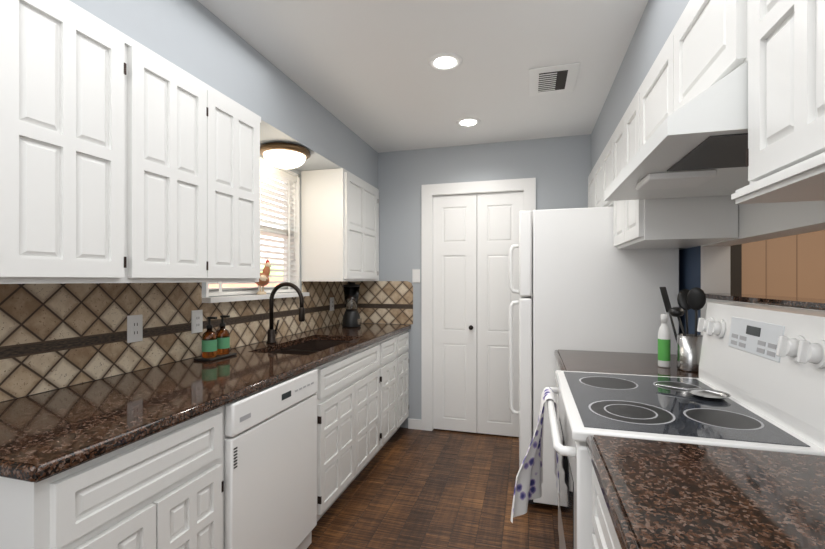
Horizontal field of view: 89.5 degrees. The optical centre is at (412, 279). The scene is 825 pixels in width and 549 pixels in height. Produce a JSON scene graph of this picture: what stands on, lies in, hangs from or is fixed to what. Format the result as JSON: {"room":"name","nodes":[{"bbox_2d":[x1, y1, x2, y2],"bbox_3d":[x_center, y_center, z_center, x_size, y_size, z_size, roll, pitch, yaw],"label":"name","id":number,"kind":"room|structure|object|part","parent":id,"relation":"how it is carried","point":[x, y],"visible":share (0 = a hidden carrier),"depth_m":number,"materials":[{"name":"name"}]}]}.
{"room":"kitchen","nodes":[
{"label":"kitchen","id":0,"kind":"room"},
{"bbox_2d":[6,155,331,400],"bbox_3d":[-1.355,0.080,1.432,0.120,2.440,5.230,0,0,16],"label":"wall","id":1,"kind":"structure","parent":0,"point":[295,170],"depth_m":2.88,"materials":[{"name":"grey painted drywall"}]},
{"bbox_2d":[0,0,31,283],"bbox_3d":[-1.252,-0.399,0.902,0.358,0.818,0.463,0,0,16],"label":"upper cabinet","id":2,"kind":"object","parent":1,"relation":"attached to","point":[15,15],"depth_m":1.07,"materials":[{"name":"white paint"}]},
{"bbox_2d":[32,0,151,283],"bbox_3d":[-1.153,-0.399,1.255,0.358,0.818,0.457,0,0,16],"label":"upper cabinet","id":3,"kind":"object","parent":1,"relation":"attached to","point":[124,158],"depth_m":1.25,"materials":[{"name":"white paint"}]},
{"bbox_2d":[0,281,344,401],"bbox_3d":[-1.120,0.189,2.031,0.010,0.398,3.710,0,0,16],"label":"backsplash","id":4,"kind":"structure","parent":1,"relation":"attached to","point":[56,336],"depth_m":1.68,"materials":[{"name":"tile"}]},
{"bbox_2d":[127,314,142,342],"bbox_3d":[-1.182,0.207,1.773,0.008,0.115,0.070,0,0,16],"label":"electrical outlet","id":5,"kind":"object","parent":4,"relation":"attached to","point":[134,328],"visible":1,"depth_m":1.77,"materials":[{"name":"white plastic"}]},
{"bbox_2d":[191,310,202,333],"bbox_3d":[-1.089,0.210,2.106,0.008,0.115,0.070,0,0,16],"label":"electrical outlet","id":6,"kind":"object","parent":4,"relation":"attached to","point":[196,321],"visible":1,"depth_m":2.10,"materials":[{"name":"white plastic"}]},
{"bbox_2d":[330,297,333,310],"bbox_3d":[-0.686,0.205,3.550,0.008,0.115,0.070,0,0,16],"label":"electrical outlet","id":7,"kind":"object","parent":4,"relation":"attached to","point":[331,303],"visible":1,"depth_m":3.54,"materials":[{"name":"white plastic"}]},
{"bbox_2d":[152,51,219,282],"bbox_3d":[-1.062,-0.399,1.581,0.358,0.818,0.454,0,0,16],"label":"upper cabinet","id":8,"kind":"object","parent":1,"relation":"attached to","point":[185,109],"depth_m":1.60,"materials":[{"name":"white paint"}]},
{"bbox_2d":[220,92,260,281],"bbox_3d":[-0.971,-0.399,1.909,0.358,0.818,0.414,0,0,16],"label":"upper cabinet","id":9,"kind":"object","parent":1,"relation":"attached to","point":[239,126],"depth_m":1.91,"materials":[{"name":"white paint"}]},
{"bbox_2d":[202,157,308,302],"bbox_3d":[-0.977,-0.329,2.627,0.165,0.893,0.995,0,0,16],"label":"window","id":10,"kind":"structure","parent":1,"relation":"in","point":[295,278],"depth_m":3.04,"materials":[{"name":"white"}]},
{"bbox_2d":[209,161,296,295],"bbox_3d":[-0.990,-0.335,2.636,0.061,0.841,0.885,0,0,16],"label":"window blinds","id":11,"kind":"object","parent":10,"relation":"attached to","point":[276,174],"visible":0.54,"depth_m":2.84,"materials":[{"name":"white plastic"}]},
{"bbox_2d":[255,260,270,294],"bbox_3d":[-0.944,-0.024,2.570,0.072,0.226,0.241,0,0,16],"label":"rooster figurine","id":12,"kind":"object","parent":10,"relation":"on","point":[264,278],"visible":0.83,"depth_m":2.58,"materials":[{"name":"brown ceramic"}]},
{"bbox_2d":[301,168,378,280],"bbox_3d":[-0.552,-0.399,3.405,0.359,0.818,0.752,0,0,16],"label":"upper cabinet","id":13,"kind":"object","parent":1,"relation":"attached to","point":[339,224],"visible":1,"depth_m":3.07,"materials":[{"name":"white paint"}]},
{"bbox_2d":[197,0,647,152],"bbox_3d":[-0.132,-1.180,1.091,2.660,0.080,5.230,0,0,16],"label":"ceiling","id":14,"kind":"structure","parent":0,"point":[363,70],"depth_m":2.13,"materials":[{"name":"white paint"}]},
{"bbox_2d":[70,0,377,188],"bbox_3d":[-1.154,-0.975,1.313,0.329,0.329,5.109,0,0,16],"label":"soffit","id":15,"kind":"structure","parent":14,"relation":"attached to","point":[198,40],"depth_m":1.96,"materials":[{"name":"grey paint"}]},
{"bbox_2d":[260,142,310,168],"bbox_3d":[-0.791,-0.752,2.578,0.310,0.114,0.310,0,0,16],"label":"dome ceiling light","id":16,"kind":"object","parent":15,"relation":"attached to","point":[281,155],"visible":1,"depth_m":2.49,"materials":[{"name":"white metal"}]},
{"bbox_2d":[428,53,461,70],"bbox_3d":[0.171,-1.137,2.174,0.180,0.006,0.180,0,0,16],"label":"recessed light","id":17,"kind":"object","parent":14,"relation":"in","point":[445,61],"visible":1,"depth_m":2.17,"materials":[{"name":"white"}]},
{"bbox_2d":[456,117,480,126],"bbox_3d":[0.402,-1.137,3.002,0.180,0.006,0.180,0,0,16],"label":"recessed light","id":18,"kind":"object","parent":14,"relation":"in","point":[468,122],"visible":1,"depth_m":3.00,"materials":[{"name":"white"}]},
{"bbox_2d":[529,62,579,96],"bbox_3d":[0.797,-1.134,2.373,0.260,0.012,0.340,0,0,16],"label":"ceiling vent","id":19,"kind":"object","parent":14,"relation":"in","point":[555,79],"visible":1,"depth_m":2.35,"materials":[{"name":"white"}]},
{"bbox_2d":[591,0,689,170],"bbox_3d":[0.863,-0.975,0.750,0.319,0.329,5.109,0,0,16],"label":"soffit","id":20,"kind":"structure","parent":14,"relation":"attached to","point":[659,19],"depth_m":1.88,"materials":[{"name":"grey paint"}]},
{"bbox_2d":[307,427,558,548],"bbox_3d":[-0.132,1.325,1.091,2.660,0.050,5.230,0,0,16],"label":"floor","id":21,"kind":"structure","parent":0,"point":[406,488],"depth_m":2.43,"materials":[{"name":"brown wood"}]},
{"bbox_2d":[0,398,235,548],"bbox_3d":[-1.015,0.863,1.245,0.627,0.874,0.572,0,0,16],"label":"base cabinet","id":22,"kind":"object","parent":21,"relation":"on","point":[132,460],"depth_m":1.10,"materials":[{"name":"white paint"}]},
{"bbox_2d":[0,323,407,485],"bbox_3d":[-0.706,0.408,2.344,0.633,0.035,2.879,0,0,16],"label":"countertop","id":23,"kind":"structure","parent":22,"relation":"on","point":[40,433],"depth_m":1.36,"materials":[{"name":"brown stone"}]},
{"bbox_2d":[194,315,236,360],"bbox_3d":[-0.985,0.285,2.087,0.100,0.208,0.190,0,0,16],"label":"soap bottles","id":24,"kind":"object","parent":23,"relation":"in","point":[216,345],"visible":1,"depth_m":2.04,"materials":[{"name":"orange glass"}]},
{"bbox_2d":[264,282,304,341],"bbox_3d":[-0.771,0.201,2.557,0.259,0.377,0.090,0,0,16],"label":"faucet","id":25,"kind":"object","parent":23,"relation":"on","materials":[{"name":"black metal"}]},
{"bbox_2d":[260,338,367,401],"bbox_3d":[-0.619,0.524,2.561,0.402,0.222,0.771,0,0,16],"label":"sink","id":26,"kind":"object","parent":23,"relation":"in","point":[338,373],"depth_m":2.48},
{"bbox_2d":[342,282,361,327],"bbox_3d":[-0.503,0.203,3.480,0.156,0.371,0.190,0,0,16],"label":"blender","id":27,"kind":"object","parent":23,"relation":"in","point":[351,318],"visible":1,"depth_m":3.41,"materials":[{"name":"black plastic"}]},
{"bbox_2d":[223,369,317,548],"bbox_3d":[-0.825,0.858,1.814,0.595,0.860,0.612,0,0,16],"label":"dishwasher","id":28,"kind":"object","parent":21,"relation":"on","point":[270,466],"visible":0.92,"depth_m":1.67,"materials":[{"name":"white metal"}]},
{"bbox_2d":[239,381,313,422],"bbox_3d":[-0.541,0.494,1.727,0.001,0.021,0.525,0,0,16],"label":"print","id":29,"kind":"object","parent":28,"relation":"attached to","point":[264,407],"depth_m":1.68,"materials":[{"name":"grey"}]},
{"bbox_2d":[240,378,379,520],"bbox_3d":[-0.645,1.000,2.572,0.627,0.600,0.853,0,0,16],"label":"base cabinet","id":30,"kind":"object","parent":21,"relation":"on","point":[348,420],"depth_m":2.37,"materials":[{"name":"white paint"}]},
{"bbox_2d":[360,334,399,448],"bbox_3d":[-0.474,0.863,3.184,0.627,0.874,0.500,0,0,16],"label":"base cabinet","id":31,"kind":"object","parent":21,"relation":"on","point":[383,358],"depth_m":3.07,"materials":[{"name":"white paint"}]},
{"bbox_2d":[400,326,410,424],"bbox_3d":[-0.379,0.863,3.526,0.627,0.874,0.427,0,0,16],"label":"base cabinet","id":32,"kind":"object","parent":21,"relation":"on","point":[404,334],"depth_m":3.49,"materials":[{"name":"white paint"}]},
{"bbox_2d":[509,207,678,505],"bbox_3d":[1.079,0.444,2.658,0.872,1.688,0.760,0,0,16],"label":"refrigerator","id":33,"kind":"object","parent":21,"relation":"on","point":[585,284],"visible":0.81,"depth_m":2.32,"materials":[{"name":"white metal"}]},
{"bbox_2d":[586,439,633,548],"bbox_3d":[0.685,0.863,0.713,0.636,0.874,0.522,0,0,16],"label":"base cabinet","id":34,"kind":"object","parent":21,"relation":"on","point":[609,529],"depth_m":0.85,"materials":[{"name":"white paint"}]},
{"bbox_2d":[594,435,824,548],"bbox_3d":[0.560,0.407,0.250,0.628,0.035,1.482,0,0,16],"label":"countertop","id":35,"kind":"structure","parent":34,"relation":"on","point":[669,495],"depth_m":0.76,"materials":[{"name":"brown stone"}]},
{"bbox_2d":[618,543,633,548],"bbox_3d":[0.566,0.863,0.286,0.636,0.874,0.536,0,0,16],"label":"base cabinet","id":36,"kind":"object","parent":21,"relation":"on","point":[620,545],"depth_m":0.63,"materials":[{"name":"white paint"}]},
{"bbox_2d":[554,350,698,497],"bbox_3d":[1.031,0.845,1.973,0.649,0.910,0.579,0,0,16],"label":"base cabinet","id":37,"kind":"object","parent":21,"relation":"on","point":[611,362],"visible":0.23,"depth_m":1.94,"materials":[{"name":"white paint"}]},
{"bbox_2d":[554,350,698,389],"bbox_3d":[1.031,0.407,1.973,0.649,0.035,0.579,0,0,16],"label":"countertop","id":38,"kind":"structure","parent":37,"relation":"on","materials":[{"name":"brown stone"}]},
{"bbox_2d":[658,314,670,367],"bbox_3d":[1.128,0.271,1.865,0.049,0.237,0.049,0,0,16],"label":"bottle","id":39,"kind":"object","parent":38,"relation":"on","point":[664,349],"visible":1,"depth_m":1.85,"materials":[{"name":"white plastic"}]},
{"bbox_2d":[660,287,705,371],"bbox_3d":[1.176,0.209,1.819,0.164,0.359,0.193,0,0,16],"label":"utensil crock","id":40,"kind":"object","parent":38,"relation":"on","point":[689,346],"visible":0.96,"depth_m":1.77,"materials":[{"name":"silver metal"}]},
{"bbox_2d":[511,301,824,548],"bbox_3d":[0.742,0.685,1.361,0.822,1.205,0.742,0,0,16],"label":"range","id":41,"kind":"object","parent":21,"relation":"on","point":[763,366],"visible":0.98,"depth_m":1.19,"materials":[{"name":"white metal"}]},
{"bbox_2d":[511,387,559,523],"bbox_3d":[0.467,0.645,1.592,0.167,0.410,0.333,0,0,16],"label":"towel","id":42,"kind":"object","parent":41,"relation":"hanging from","point":[529,478],"depth_m":1.54,"materials":[{"name":"white fabric"}]},
{"bbox_3d":[0.774,0.384,1.351,0.485,0.002,0.682,0,0,16],"label":"cooktop glass","id":43,"kind":"part","parent":41,"relation":"part of","materials":[{"name":"black glass"}]},
{"bbox_2d":[656,384,730,399],"bbox_3d":[0.934,0.374,1.381,0.194,0.016,0.143,0,0,16],"label":"spoon rest","id":44,"kind":"object","parent":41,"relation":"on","point":[708,394],"visible":1,"depth_m":1.39,"materials":[{"name":"silver metal"}]},
{"bbox_2d":[345,134,590,427],"bbox_3d":[0.554,0.080,3.547,2.660,2.440,0.130,0,0,16],"label":"wall","id":45,"kind":"structure","parent":0,"point":[558,169],"depth_m":3.63,"materials":[{"name":"grey"}]},
{"bbox_2d":[345,281,412,324],"bbox_3d":[-0.307,0.199,3.724,0.644,0.378,0.010,0,0,16],"label":"backsplash","id":46,"kind":"structure","parent":45,"relation":"attached to","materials":[{"name":"tile"}]},
{"bbox_2d":[412,269,419,282],"bbox_3d":[0.032,-0.035,3.630,0.070,0.116,0.009,0,0,16],"label":"light switch","id":47,"kind":"object","parent":45,"relation":"attached to","point":[415,275],"visible":1,"depth_m":3.63,"materials":[{"name":"white plastic"}]},
{"bbox_2d":[408,178,535,430],"bbox_3d":[0.491,0.237,3.546,1.071,2.125,0.106,0,0,16],"label":"door frame","id":48,"kind":"structure","parent":45,"relation":"attached to","point":[526,187],"depth_m":3.59,"materials":[{"name":"white wood"}]},
{"bbox_2d":[433,192,522,436],"bbox_3d":[0.542,0.282,3.502,0.754,2.012,0.077,0,0,16],"label":"door","id":49,"kind":"structure","parent":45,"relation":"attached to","point":[475,237],"depth_m":3.51,"materials":[{"name":"white wood"}]},
{"bbox_2d":[679,201,824,334],"bbox_3d":[1.092,0.080,0.749,0.120,2.440,5.230,0,0,16],"label":"wall","id":50,"kind":"structure","parent":0,"point":[760,221],"depth_m":1.41,"materials":[{"name":"white paint"}]},
{"bbox_2d":[588,131,614,207],"bbox_3d":[1.394,-0.622,2.710,0.347,0.373,1.044,0,0,16],"label":"wall cabinet","id":51,"kind":"object","parent":50,"relation":"attached to","point":[600,178],"visible":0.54,"depth_m":2.61,"materials":[{"name":"white paint"}]},
{"bbox_2d":[613,84,737,248],"bbox_3d":[1.177,-0.486,1.936,0.347,0.643,0.557,0,0,16],"label":"upper cabinet","id":52,"kind":"object","parent":50,"relation":"attached to","point":[684,222],"visible":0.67,"depth_m":1.71,"materials":[{"name":"white paint"}]},
{"bbox_2d":[679,246,700,334],"bbox_3d":[1.416,0.113,2.138,0.001,0.551,0.320,0,0,16],"label":"wall","id":53,"kind":"structure","parent":50,"relation":"attached to","point":[689,268],"depth_m":2.10,"materials":[{"name":"blue paint"}]},
{"bbox_2d":[640,0,747,148],"bbox_3d":[0.990,-0.642,1.263,0.347,0.331,0.835,0,0,16],"label":"wall cabinet","id":54,"kind":"object","parent":50,"relation":"attached to","point":[704,47],"visible":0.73,"depth_m":1.16,"materials":[{"name":"white paint"}]},
{"bbox_2d":[604,62,749,200],"bbox_3d":[0.925,-0.392,1.281,0.482,0.167,0.825,0,0,16],"label":"range hood","id":55,"kind":"object","parent":54,"relation":"attached to","point":[697,146],"visible":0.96,"depth_m":1.08,"materials":[{"name":"white metal"}]},
{"bbox_2d":[701,246,729,293],"bbox_3d":[1.431,-0.048,1.964,0.118,0.224,0.006,0,0,16],"label":"liner","id":56,"kind":"object","parent":50,"relation":"attached to","point":[715,269],"visible":0.86,"depth_m":1.96,"materials":[{"name":"white"}]},
{"bbox_2d":[706,294,824,309],"bbox_3d":[1.075,0.075,0.572,0.176,0.020,2.876,0,0,16],"label":"sill","id":57,"kind":"structure","parent":50,"relation":"attached to","point":[810,303],"depth_m":1.46,"materials":[{"name":"brown stone"}]},
{"bbox_2d":[731,0,824,203],"bbox_3d":[0.818,-0.486,0.649,0.347,0.643,0.435,0,0,16],"label":"upper cabinet","id":58,"kind":"object","parent":50,"relation":"attached to","point":[785,156],"visible":1,"depth_m":0.71,"materials":[{"name":"white paint"}]},
{"bbox_2d":[730,230,824,298],"bbox_3d":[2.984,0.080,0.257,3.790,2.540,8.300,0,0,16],"label":"pass-through opening","id":59,"kind":"structure","parent":0,"point":[791,266],"depth_m":3.58,"materials":[{"name":"brown wood"}]}
]}

